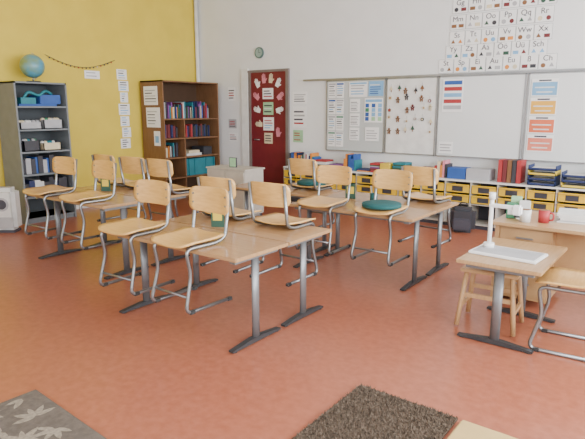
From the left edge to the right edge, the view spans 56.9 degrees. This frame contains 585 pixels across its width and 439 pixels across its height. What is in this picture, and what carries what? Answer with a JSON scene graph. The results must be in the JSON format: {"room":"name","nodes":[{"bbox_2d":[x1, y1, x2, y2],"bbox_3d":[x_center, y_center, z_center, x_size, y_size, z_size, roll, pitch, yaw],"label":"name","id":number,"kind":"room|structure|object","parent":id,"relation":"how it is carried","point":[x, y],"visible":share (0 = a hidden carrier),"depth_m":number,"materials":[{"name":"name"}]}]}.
{"room":"classroom","nodes":[
{"label":"classroom","id":0,"kind":"room"},
{"bbox_2d":[0,0,195,186],"bbox_3d":[-4.706,-1.637,6.312,0.150,3.700,9.950,8,14,36],"label":"wall","id":1,"kind":"structure","parent":0,"point":[149,40],"depth_m":8.40,"materials":[{"name":"yellow paint"}]},
{"bbox_2d":[46,55,114,68],"bbox_3d":[-3.160,-2.348,8.110,0.024,0.168,1.153,8,14,36],"label":"bead garland","id":2,"kind":"object","parent":1,"relation":"attached to","point":[46,55],"visible":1,"depth_m":8.13},
{"bbox_2d":[84,70,99,78],"bbox_3d":[-3.072,-2.219,8.279,0.004,0.120,0.260,8,14,36],"label":"name card","id":3,"kind":"object","parent":1,"relation":"attached to","point":[88,74],"visible":1,"depth_m":8.28,"materials":[{"name":"white paper"}]},
{"bbox_2d":[116,69,130,148],"bbox_3d":[-2.744,-1.796,8.809,0.004,1.260,0.210,8,14,36],"label":"papers","id":4,"kind":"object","parent":1,"relation":"attached to","point":[124,109],"depth_m":8.81,"materials":[{"name":"white paper"}]},
{"bbox_2d":[0,198,584,438],"bbox_3d":[-0.775,0.831,3.700,10.000,0.100,10.000,8,14,36],"label":"floor","id":5,"kind":"structure","parent":0,"point":[159,370],"depth_m":3.54,"materials":[{"name":"laminate"}]},
{"bbox_2d":[0,186,21,232],"bbox_3d":[-3.583,-0.126,6.754,0.300,0.563,0.229,-1,11,-3],"label":"air purifier","id":6,"kind":"object","parent":5,"relation":"on","point":[10,209],"visible":1,"depth_m":6.68,"materials":[{"name":"white plastic"}]},
{"bbox_2d":[0,81,76,223],"bbox_3d":[-3.514,-0.926,7.437,0.500,1.860,0.720,8,14,36],"label":"shelf unit","id":7,"kind":"object","parent":5,"relation":"on","point":[11,136],"visible":0.6,"depth_m":7.37,"materials":[{"name":"grey wood"}]},
{"bbox_2d":[19,53,44,81],"bbox_3d":[-3.490,-2.037,7.245,0.310,0.390,0.310,-6,13,-26],"label":"globe","id":8,"kind":"object","parent":7,"relation":"on","point":[32,66],"visible":0.98,"depth_m":7.14,"materials":[{"name":"blue plastic"}]},
{"bbox_2d":[16,90,66,196],"bbox_3d":[-3.470,-1.049,7.372,0.318,1.404,0.597,8,14,36],"label":"contents","id":9,"kind":"object","parent":7,"relation":"on","point":[41,163],"visible":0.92,"depth_m":7.28,"materials":[{"name":"multicoloured plastic"}]},
{"bbox_2d":[0,389,106,438],"bbox_3d":[-1.307,1.095,2.101,1.240,0.018,1.200,9,15,39],"label":"rug","id":10,"kind":"object","parent":5,"relation":"on","point":[29,415],"visible":1,"depth_m":2.63,"materials":[{"name":"grey carpet"}]},
{"bbox_2d":[28,188,148,279],"bbox_3d":[-1.999,0.105,5.322,1.280,0.680,0.520,8,14,36],"label":"table","id":11,"kind":"object","parent":5,"relation":"on","point":[119,201],"visible":0.76,"depth_m":5.05,"materials":[{"name":"brown wood"}]},
{"bbox_2d":[23,156,81,239],"bbox_3d":[-2.409,-0.229,5.394,0.386,0.764,0.428,8,14,33],"label":"chair","id":12,"kind":"object","parent":11,"relation":"on","point":[61,165],"visible":0.97,"depth_m":5.40,"materials":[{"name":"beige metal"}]},
{"bbox_2d":[59,160,120,249],"bbox_3d":[-1.889,-0.151,5.011,0.386,0.764,0.428,9,15,39],"label":"chair","id":13,"kind":"object","parent":11,"relation":"on","point":[103,169],"visible":0.98,"depth_m":5.01,"materials":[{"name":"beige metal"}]},
{"bbox_2d":[76,183,189,265],"bbox_3d":[-1.680,0.021,5.737,1.280,0.680,0.520,8,14,36],"label":"table","id":14,"kind":"object","parent":5,"relation":"on","point":[119,190],"visible":0.36,"depth_m":5.55,"materials":[{"name":"brown wood"}]},
{"bbox_2d":[100,178,112,190],"bbox_3d":[-1.920,-0.370,5.570,0.100,0.150,0.051,1,12,7],"label":"table sign","id":15,"kind":"object","parent":14,"relation":"on","point":[105,183],"visible":0.83,"depth_m":5.55,"materials":[{"name":"yellow paper"}]},
{"bbox_2d":[91,154,146,221],"bbox_3d":[-1.934,-0.358,6.029,0.386,0.764,0.428,8,14,36],"label":"chair","id":16,"kind":"object","parent":14,"relation":"on","point":[94,156],"visible":0.37,"depth_m":5.91,"materials":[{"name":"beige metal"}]},
{"bbox_2d":[118,156,173,219],"bbox_3d":[-1.549,-0.300,5.746,0.386,0.764,0.428,7,14,32],"label":"chair","id":17,"kind":"object","parent":14,"relation":"on","point":[129,165],"visible":0.43,"depth_m":5.53,"materials":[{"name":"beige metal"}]},
{"bbox_2d":[144,158,198,216],"bbox_3d":[-1.206,-0.249,5.493,0.386,0.764,0.428,8,14,36],"label":"chair","id":18,"kind":"object","parent":14,"relation":"on","point":[154,167],"visible":0.56,"depth_m":5.28,"materials":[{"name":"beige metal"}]},
{"bbox_2d":[140,80,219,200],"bbox_3d":[-1.925,-1.391,9.456,0.550,1.970,1.260,8,14,36],"label":"bookcase","id":19,"kind":"object","parent":5,"relation":"on","point":[167,90],"visible":0.6,"depth_m":9.37,"materials":[{"name":"brown wood"}]},
{"bbox_2d":[143,86,160,145],"bbox_3d":[-2.303,-1.697,8.872,0.380,0.960,0.008,8,14,36],"label":"papers","id":20,"kind":"object","parent":19,"relation":"attached to","point":[150,92],"visible":1,"depth_m":8.85,"materials":[{"name":"white paper"}]},
{"bbox_2d":[164,101,214,175],"bbox_3d":[-1.881,-1.419,9.436,0.336,1.269,1.130,8,14,36],"label":"books","id":21,"kind":"object","parent":19,"relation":"in","point":[190,109],"visible":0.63,"depth_m":9.41,"materials":[{"name":"multicoloured paper"}]},
{"bbox_2d":[109,220,287,353],"bbox_3d":[-0.693,0.429,3.849,1.280,0.630,0.520,8,14,36],"label":"table","id":22,"kind":"object","parent":5,"relation":"on","point":[235,249],"visible":0.78,"depth_m":3.54,"materials":[{"name":"brown wood"}]},
{"bbox_2d":[98,179,174,295],"bbox_3d":[-1.151,0.112,3.962,0.386,0.764,0.428,8,14,34],"label":"chair","id":23,"kind":"object","parent":22,"relation":"on","point":[145,190],"visible":0.98,"depth_m":3.96,"materials":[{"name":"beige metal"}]},
{"bbox_2d":[151,186,231,314],"bbox_3d":[-0.679,0.183,3.614,0.386,0.764,0.428,9,15,38],"label":"chair","id":24,"kind":"object","parent":22,"relation":"on","point":[216,200],"visible":1,"depth_m":3.61,"materials":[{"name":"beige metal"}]},
{"bbox_2d":[206,164,264,215],"bbox_3d":[-0.831,-0.405,7.787,0.760,0.700,0.451,8,14,36],"label":"base cabinet","id":25,"kind":"object","parent":5,"relation":"on","point":[240,174],"visible":0.28,"depth_m":7.54,"materials":[{"name":"white wood"}]},
{"bbox_2d":[229,157,236,166],"bbox_3d":[-0.837,-0.817,7.701,0.120,0.140,0.062,6,13,26],"label":"picture frame","id":26,"kind":"object","parent":25,"relation":"on","point":[232,160],"visible":1,"depth_m":7.67,"materials":[{"name":"green paper"}]},
{"bbox_2d":[165,212,331,326],"bbox_3d":[-0.374,0.345,4.264,1.280,0.630,0.520,8,14,36],"label":"table","id":27,"kind":"object","parent":5,"relation":"on","point":[293,237],"visible":0.74,"depth_m":3.98,"materials":[{"name":"brown wood"}]},
{"bbox_2d":[211,213,223,226],"bbox_3d":[-0.564,-0.021,4.102,0.100,0.150,0.051,1,12,7],"label":"table sign","id":28,"kind":"object","parent":27,"relation":"on","point":[217,220],"visible":0.6,"depth_m":4.08,"materials":[{"name":"green paper"}]},
{"bbox_2d":[197,176,264,273],"bbox_3d":[-0.509,0.006,4.486,0.386,0.764,0.428,8,14,33],"label":"chair","id":29,"kind":"object","parent":27,"relation":"on","point":[228,184],"visible":0.52,"depth_m":4.29,"materials":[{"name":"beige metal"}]},
{"bbox_2d":[248,181,317,286],"bbox_3d":[-0.070,0.072,4.163,0.386,0.764,0.428,8,14,36],"label":"chair","id":30,"kind":"object","parent":27,"relation":"on","point":[260,193],"visible":0.91,"depth_m":4.02,"materials":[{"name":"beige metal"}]},
{"bbox_2d":[236,183,342,252],"bbox_3d":[-0.103,-0.047,6.198,1.280,0.630,0.520,8,14,36],"label":"table","id":31,"kind":"object","parent":5,"relation":"on","point":[303,192],"visible":0.3,"depth_m":5.88,"materials":[{"name":"brown wood"}]},
{"bbox_2d":[288,158,334,226],"bbox_3d":[0.210,-0.317,6.077,0.386,0.764,0.428,8,14,36],"label":"chair","id":32,"kind":"object","parent":31,"relation":"on","point":[297,166],"visible":0.63,"depth_m":5.88,"materials":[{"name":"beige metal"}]},
{"bbox_2d":[297,179,326,185],"bbox_3d":[0.218,-0.424,6.066,0.336,0.047,0.336,8,14,36],"label":"seat cushion","id":33,"kind":"object","parent":32,"relation":"on","point":[306,182],"visible":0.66,"depth_m":5.95,"materials":[{"name":"teal fabric"}]},
{"bbox_2d":[289,200,436,290],"bbox_3d":[0.617,0.192,5.017,1.280,0.630,0.520,8,14,36],"label":"table","id":34,"kind":"object","parent":5,"relation":"on","point":[412,215],"visible":0.7,"depth_m":4.71,"materials":[{"name":"brown wood"}]},
{"bbox_2d":[295,165,351,254],"bbox_3d":[0.294,-0.104,5.030,0.386,0.764,0.428,8,14,33],"label":"chair","id":35,"kind":"object","parent":34,"relation":"on","point":[329,174],"visible":0.95,"depth_m":5.05,"materials":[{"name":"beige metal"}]},
{"bbox_2d":[350,169,412,266],"bbox_3d":[0.774,-0.033,4.676,0.386,0.764,0.428,8,14,36],"label":"chair","id":36,"kind":"object","parent":34,"relation":"on","point":[391,179],"visible":0.84,"depth_m":4.68,"materials":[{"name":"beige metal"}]},
{"bbox_2d":[362,199,400,209],"bbox_3d":[0.766,-0.136,4.644,0.336,0.047,0.336,8,14,36],"label":"seat cushion","id":37,"kind":"object","parent":36,"relation":"on","point":[379,204],"visible":1,"depth_m":4.54,"materials":[{"name":"teal fabric"}]},
{"bbox_2d":[291,383,457,438],"bbox_3d":[0.168,1.056,2.268,0.567,0.029,1.437,8,14,36],"label":"shag rug","id":38,"kind":"object","parent":5,"relation":"on","point":[366,412],"visible":1,"depth_m":2.64,"materials":[{"name":"brown carpet"}]},
{"bbox_2d":[323,191,458,275],"bbox_3d":[0.935,0.108,5.432,1.280,0.630,0.520,8,14,36],"label":"table","id":39,"kind":"object","parent":5,"relation":"on","point":[360,196],"visible":0.69,"depth_m":5.18,"materials":[{"name":"brown wood"}]},
{"bbox_2d":[345,184,355,198],"bbox_3d":[0.585,-0.287,5.415,0.100,0.150,0.051,3,12,17],"label":"table sign","id":40,"kind":"object","parent":39,"relation":"on","point":[353,186],"visible":0.86,"depth_m":5.39,"materials":[{"name":"yellow paper"}]},
{"bbox_2d":[370,186,376,199],"bbox_3d":[0.777,-0.242,5.164,0.070,0.160,0.070,8,14,36],"label":"pencil cup","id":41,"kind":"object","parent":39,"relation":"on","point":[371,193],"visible":0.34,"depth_m":5.14,"materials":[{"name":"teal plastic"}]},
{"bbox_2d":[398,166,451,247],"bbox_3d":[1.304,-0.153,5.271,0.386,0.764,0.428,10,15,40],"label":"chair","id":42,"kind":"object","parent":39,"relation":"on","point":[423,176],"visible":0.8,"depth_m":5.08,"materials":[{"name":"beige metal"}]},
{"bbox_2d":[283,166,584,230],"bbox_3d":[2.643,-0.176,6.860,6.700,0.620,0.380,8,14,36],"label":"shelf","id":43,"kind":"object","parent":5,"relation":"on","point":[482,211],"visible":0.13,"depth_m":6.95,"materials":[{"name":"white wood"}]},
{"bbox_2d":[290,151,494,180],"bbox_3d":[1.270,-0.802,7.781,3.170,0.239,0.230,8,14,36],"label":"books","id":44,"kind":"object","parent":43,"relation":"on","point":[446,169],"visible":0.57,"depth_m":7.52,"materials":[{"name":"multicoloured paper"}]},
{"bbox_2d":[284,170,584,211],"bbox_3d":[2.615,-0.176,6.821,6.660,0.495,0.315,8,14,36],"label":"trays","id":45,"kind":"object","parent":43,"relation":"in","point":[533,194],"visible":0.41,"depth_m":6.83,"materials":[{"name":"yellow plastic"}]},
{"bbox_2d":[497,158,526,183],"bbox_3d":[2.721,-0.604,6.701,0.270,0.279,0.240,8,14,36],"label":"binders","id":46,"kind":"object","parent":43,"relation":"on","point":[509,170],"visible":1,"depth_m":6.61,"materials":[{"name":"red cardboard"}]},
{"bbox_2d":[527,163,584,188],"bbox_3d":[3.304,-0.493,6.257,1.030,0.239,0.270,8,14,36],"label":"trays","id":47,"kind":"object","parent":43,"relation":"on","point":[566,182],"visible":1,"depth_m":6.35,"materials":[{"name":"blue plastic"}]},
{"bbox_2d":[450,202,475,232],"bbox_3d":[2.126,-0.029,6.742,0.300,0.378,0.215,5,13,24],"label":"bag","id":48,"kind":"object","parent":5,"relation":"on","point":[462,218],"visible":0.99,"depth_m":6.68,"materials":[{"name":"grey fabric"}]},
{"bbox_2d":[447,420,516,438],"bbox_3d":[0.802,1.165,1.727,1.075,0.030,1.500,8,14,36],"label":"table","id":49,"kind":"object","parent":5,"relation":"on","point":[464,429],"visible":1,"depth_m":2.50,"materials":[{"name":"wood"}]},
{"bbox_2d":[454,264,523,336],"bbox_3d":[1.401,0.537,3.809,0.414,0.416,0.334,7,14,32],"label":"wooden stool","id":50,"kind":"object","parent":5,"relation":"on","point":[464,297],"visible":0.75,"depth_m":3.77,"materials":[{"name":"brown wood"}]},
{"bbox_2d":[456,237,567,353],"bbox_3d":[1.505,0.496,3.721,0.520,0.550,0.780,8,14,36],"label":"desk","id":51,"kind":"object","parent":5,"relation":"on","point":[500,266],"visible":0.88,"depth_m":3.49,"materials":[{"name":"brown wood"}]},
{"bbox_2d":[468,192,547,263],"bbox_3d":[1.441,0.040,3.575,0.440,0.400,0.260,10,15,40],"label":"camera","id":52,"kind":"object","parent":51,"relation":"on","point":[488,248],"visible":1,"depth_m":3.60,"materials":[{"name":"white plastic"}]},
{"bbox_2d":[490,211,584,303],"bbox_3d":[2.467,0.392,3.970,1.840,0.655,0.660,8,14,36],"label":"desk","id":53,"kind":"object","parent":5,"relation":"on","point":[571,236],"visible":0.33,"depth_m":4.08,"materials":[{"name":"brown wood"}]},
{"bbox_2d":[506,196,530,218],"bbox_3d":[1.814,-0.097,4.325,0.170,0.160,0.161,6,13,26],"label":"boxes","id":54,"kind":"object","parent":53,"relation":"on","point":[515,200],"visible":0.52,"depth_m":4.29},
{"bbox_2d":[516,209,531,222],"bbox_3d":[1.783,-0.030,4.155,0.106,0.096,0.084,-3,12,-14],"label":"coffee mug","id":55,"kind":"object","parent":53,"relation":"on","point":[525,217],"visible":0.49,"depth_m":4.13,"materials":[{"name":"white ceramic"}]},
{"bbox_2d":[538,209,554,222],"bbox_3d":[1.937,-0.026,4.134,0.106,0.096,0.084,1,12,5],"label":"coffee mug","id":56,"kind":"object","parent":53,"relation":"on","point":[543,214],"visible":1,"depth_m":4.10,"materials":[{"name":"red ceramic"}]},
{"bbox_2d":[557,208,584,224],"bbox_3d":[2.202,-0.025,4.203,0.244,0.068,0.300,6,13,28],"label":"paper stack","id":57,"kind":"object","parent":53,"relation":"on","point":[565,215],"visible":1,"depth_m":4.11,"materials":[{"name":"white paper"}]},
{"bbox_2d":[528,267,584,361],"bbox_3d":[1.778,0.449,3.413,0.428,0.764,0.386,7,14,32],"label":"chair","id":58,"kind":"object","parent":5,"relation":"on","point":[565,277],"visible":0.98,"depth_m":3.41,"materials":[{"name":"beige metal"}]},
{"bbox_2d":[198,0,584,183],"bbox_3d":[2.275,-1.812,7.175,9.950,3.700,0.150,8,14,36],"label":"wall","id":59,"kind":"structure","parent":0,"point":[315,39],"depth_m":8.22,"materials":[{"name":"white paint"}]},
{"bbox_2d":[194,0,199,81],"bbox_3d":[-1.736,-2.380,9.979,0.070,3.700,0.070,8,14,36],"label":"trim","id":60,"kind":"structure","parent":59,"relation":"attached to","point":[195,1],"depth_m":9.78,"materials":[{"name":"white paint"}]},
{"bbox_2d":[255,47,263,57],"bbox_3d":[-0.557,-2.790,9.033,0.180,0.180,0.033,8,14,36],"label":"wall clock","id":61,"kind":"object","parent":59,"relation":"attached to","point":[259,52],"visible":1,"depth_m":9.01,"materials":[{"name":"white plastic"}]},
{"bbox_2d":[241,68,289,183],"bbox_3d":[-0.476,-1.456,9.218,1.030,2.190,0.068,8,14,36],"label":"door","id":62,"kind":"structure","parent":59,"relation":"in","point":[255,153],"depth_m":9.21,"materials":[{"name":"wood"}]},
{"bbox_2d":[253,73,283,143],"bbox_3d":[-0.408,-1.865,9.097,0.670,1.161,0.004,8,14,36],"label":"cutouts","id":63,"kind":"object","parent":62,"relation":"attached to","point":[268,122],"visible":1,"depth_m":9.10,"materials":[{"name":"multicoloured paper"}]},
{"bbox_2d":[228,87,306,142],"bbox_3d":[-0.457,-1.784,9.177,1.730,0.950,0.003,8,14,36],"label":"notices","id":64,"kind":"object","parent":59,"relation":"attached to","point":[299,112],"visible":1,"depth_m":8.80,"materials":[{"name":"white paper"}]},
{"bbox_2d":[326,79,385,152],"bbox_3d":[0.929,-1.554,8.117,1.010,1.060,0.074,8,14,36],"label":"whiteboard","id":65,"kind":"object","parent":59,"relation":"attached to","point":[361,145],"visible":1,"depth_m":8.11,"materials":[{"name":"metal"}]},
{"bbox_2d":[328,81,383,146],"bbox_3d":[0.929,-1.569,8.105,0.940,0.965,0.004,8,14,36],"label":"posters","id":66,"kind":"object","parent":65,"relation":"attached to","point":[373,111],"visible":1,"depth_m":8.08,"materials":[{"name":"white paper"}]},
{"bbox_2d":[384,77,438,155],"bbox_3d":[1.663,-1.448,7.597,0.760,1.060,0.039,8,14,36],"label":"whiteboard","id":67,"kind":"object","parent":59,"relation":"attached to","point":[420,141],"visible":1,"depth_m":7.57,"materials":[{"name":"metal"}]},
{"bbox_2d":[387,83,432,133],"bbox_3d":[1.642,-1.550,7.557,0.692,0.718,0.010,8,14,36],"label":"ornaments","id":68,"kind":"object","parent":67,"relation":"attached to","point":[421,97],"visible":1,"depth_m":7.57,"materials":[{"name":"brown paper"}]},
{"bbox_2d":[303,68,584,80],"bbox_3d":[2.886,-1.802,6.580,6.770,0.027,0.049,8,14,36],"label":"rail","id":69,"kind":"object","parent":59,"relation":"attached to","point":[575,69],"visible":1,"depth_m":7.10,"materials":[{"name":"metal"}]},
{"bbox_2d":[435,73,526,158],"bbox_3d":[2.415,-1.331,7.021,1.110,1.060,0.074,8,14,36],"label":"whiteboard","id":70,"kind":"object","parent":59,"relation":"attached to","point":[489,125],"visible":0.83,"depth_m":6.96,"materials":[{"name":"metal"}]},
{"bbox_2d":[438,79,463,153],"bbox_3d":[2.120,-1.374,7.231,0.300,0.980,0.004,8,14,36],"label":"notices","id":71,"kind":"object","parent":70,"relation":"attached to","point":[452,100],"depth_m":7.19,"materials":[{"name":"white paper"}]},
{"bbox_2d":[438,0,557,73],"bbox_3d":[2.550,-2.430,6.737,1.465,1.125,0.007,8,14,36],"label":"cards","id":72,"kind":"object","parent":59,"relation":"attached to","point":[458,58],"visible":1,"depth_m":6.74,"materials":[{"name":"white paper"}]},
{"bbox_2d":[522,71,584,163],"bbox_3d":[3.714,-1.137,6.063,2.080,1.060,0.074,8,14,36],"label":"whiteboard","id":73,"kind":"object","parent":59,"relation":"attached to","point":[569,130],"visible":0.53,"depth_m":6.41,"materials":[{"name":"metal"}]},
{"bbox_2d":[526,78,558,151],"bbox_3d":[3.031,-1.262,6.554,0.300,0.871,0.004,8,14,36],"label":"cards","id":74,"kind":"object","parent":73,"relation":"attached to","point":[548,86],"visible":1,"depth_m":6.55,"materials":[{"name":"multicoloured paper"}]}
]}

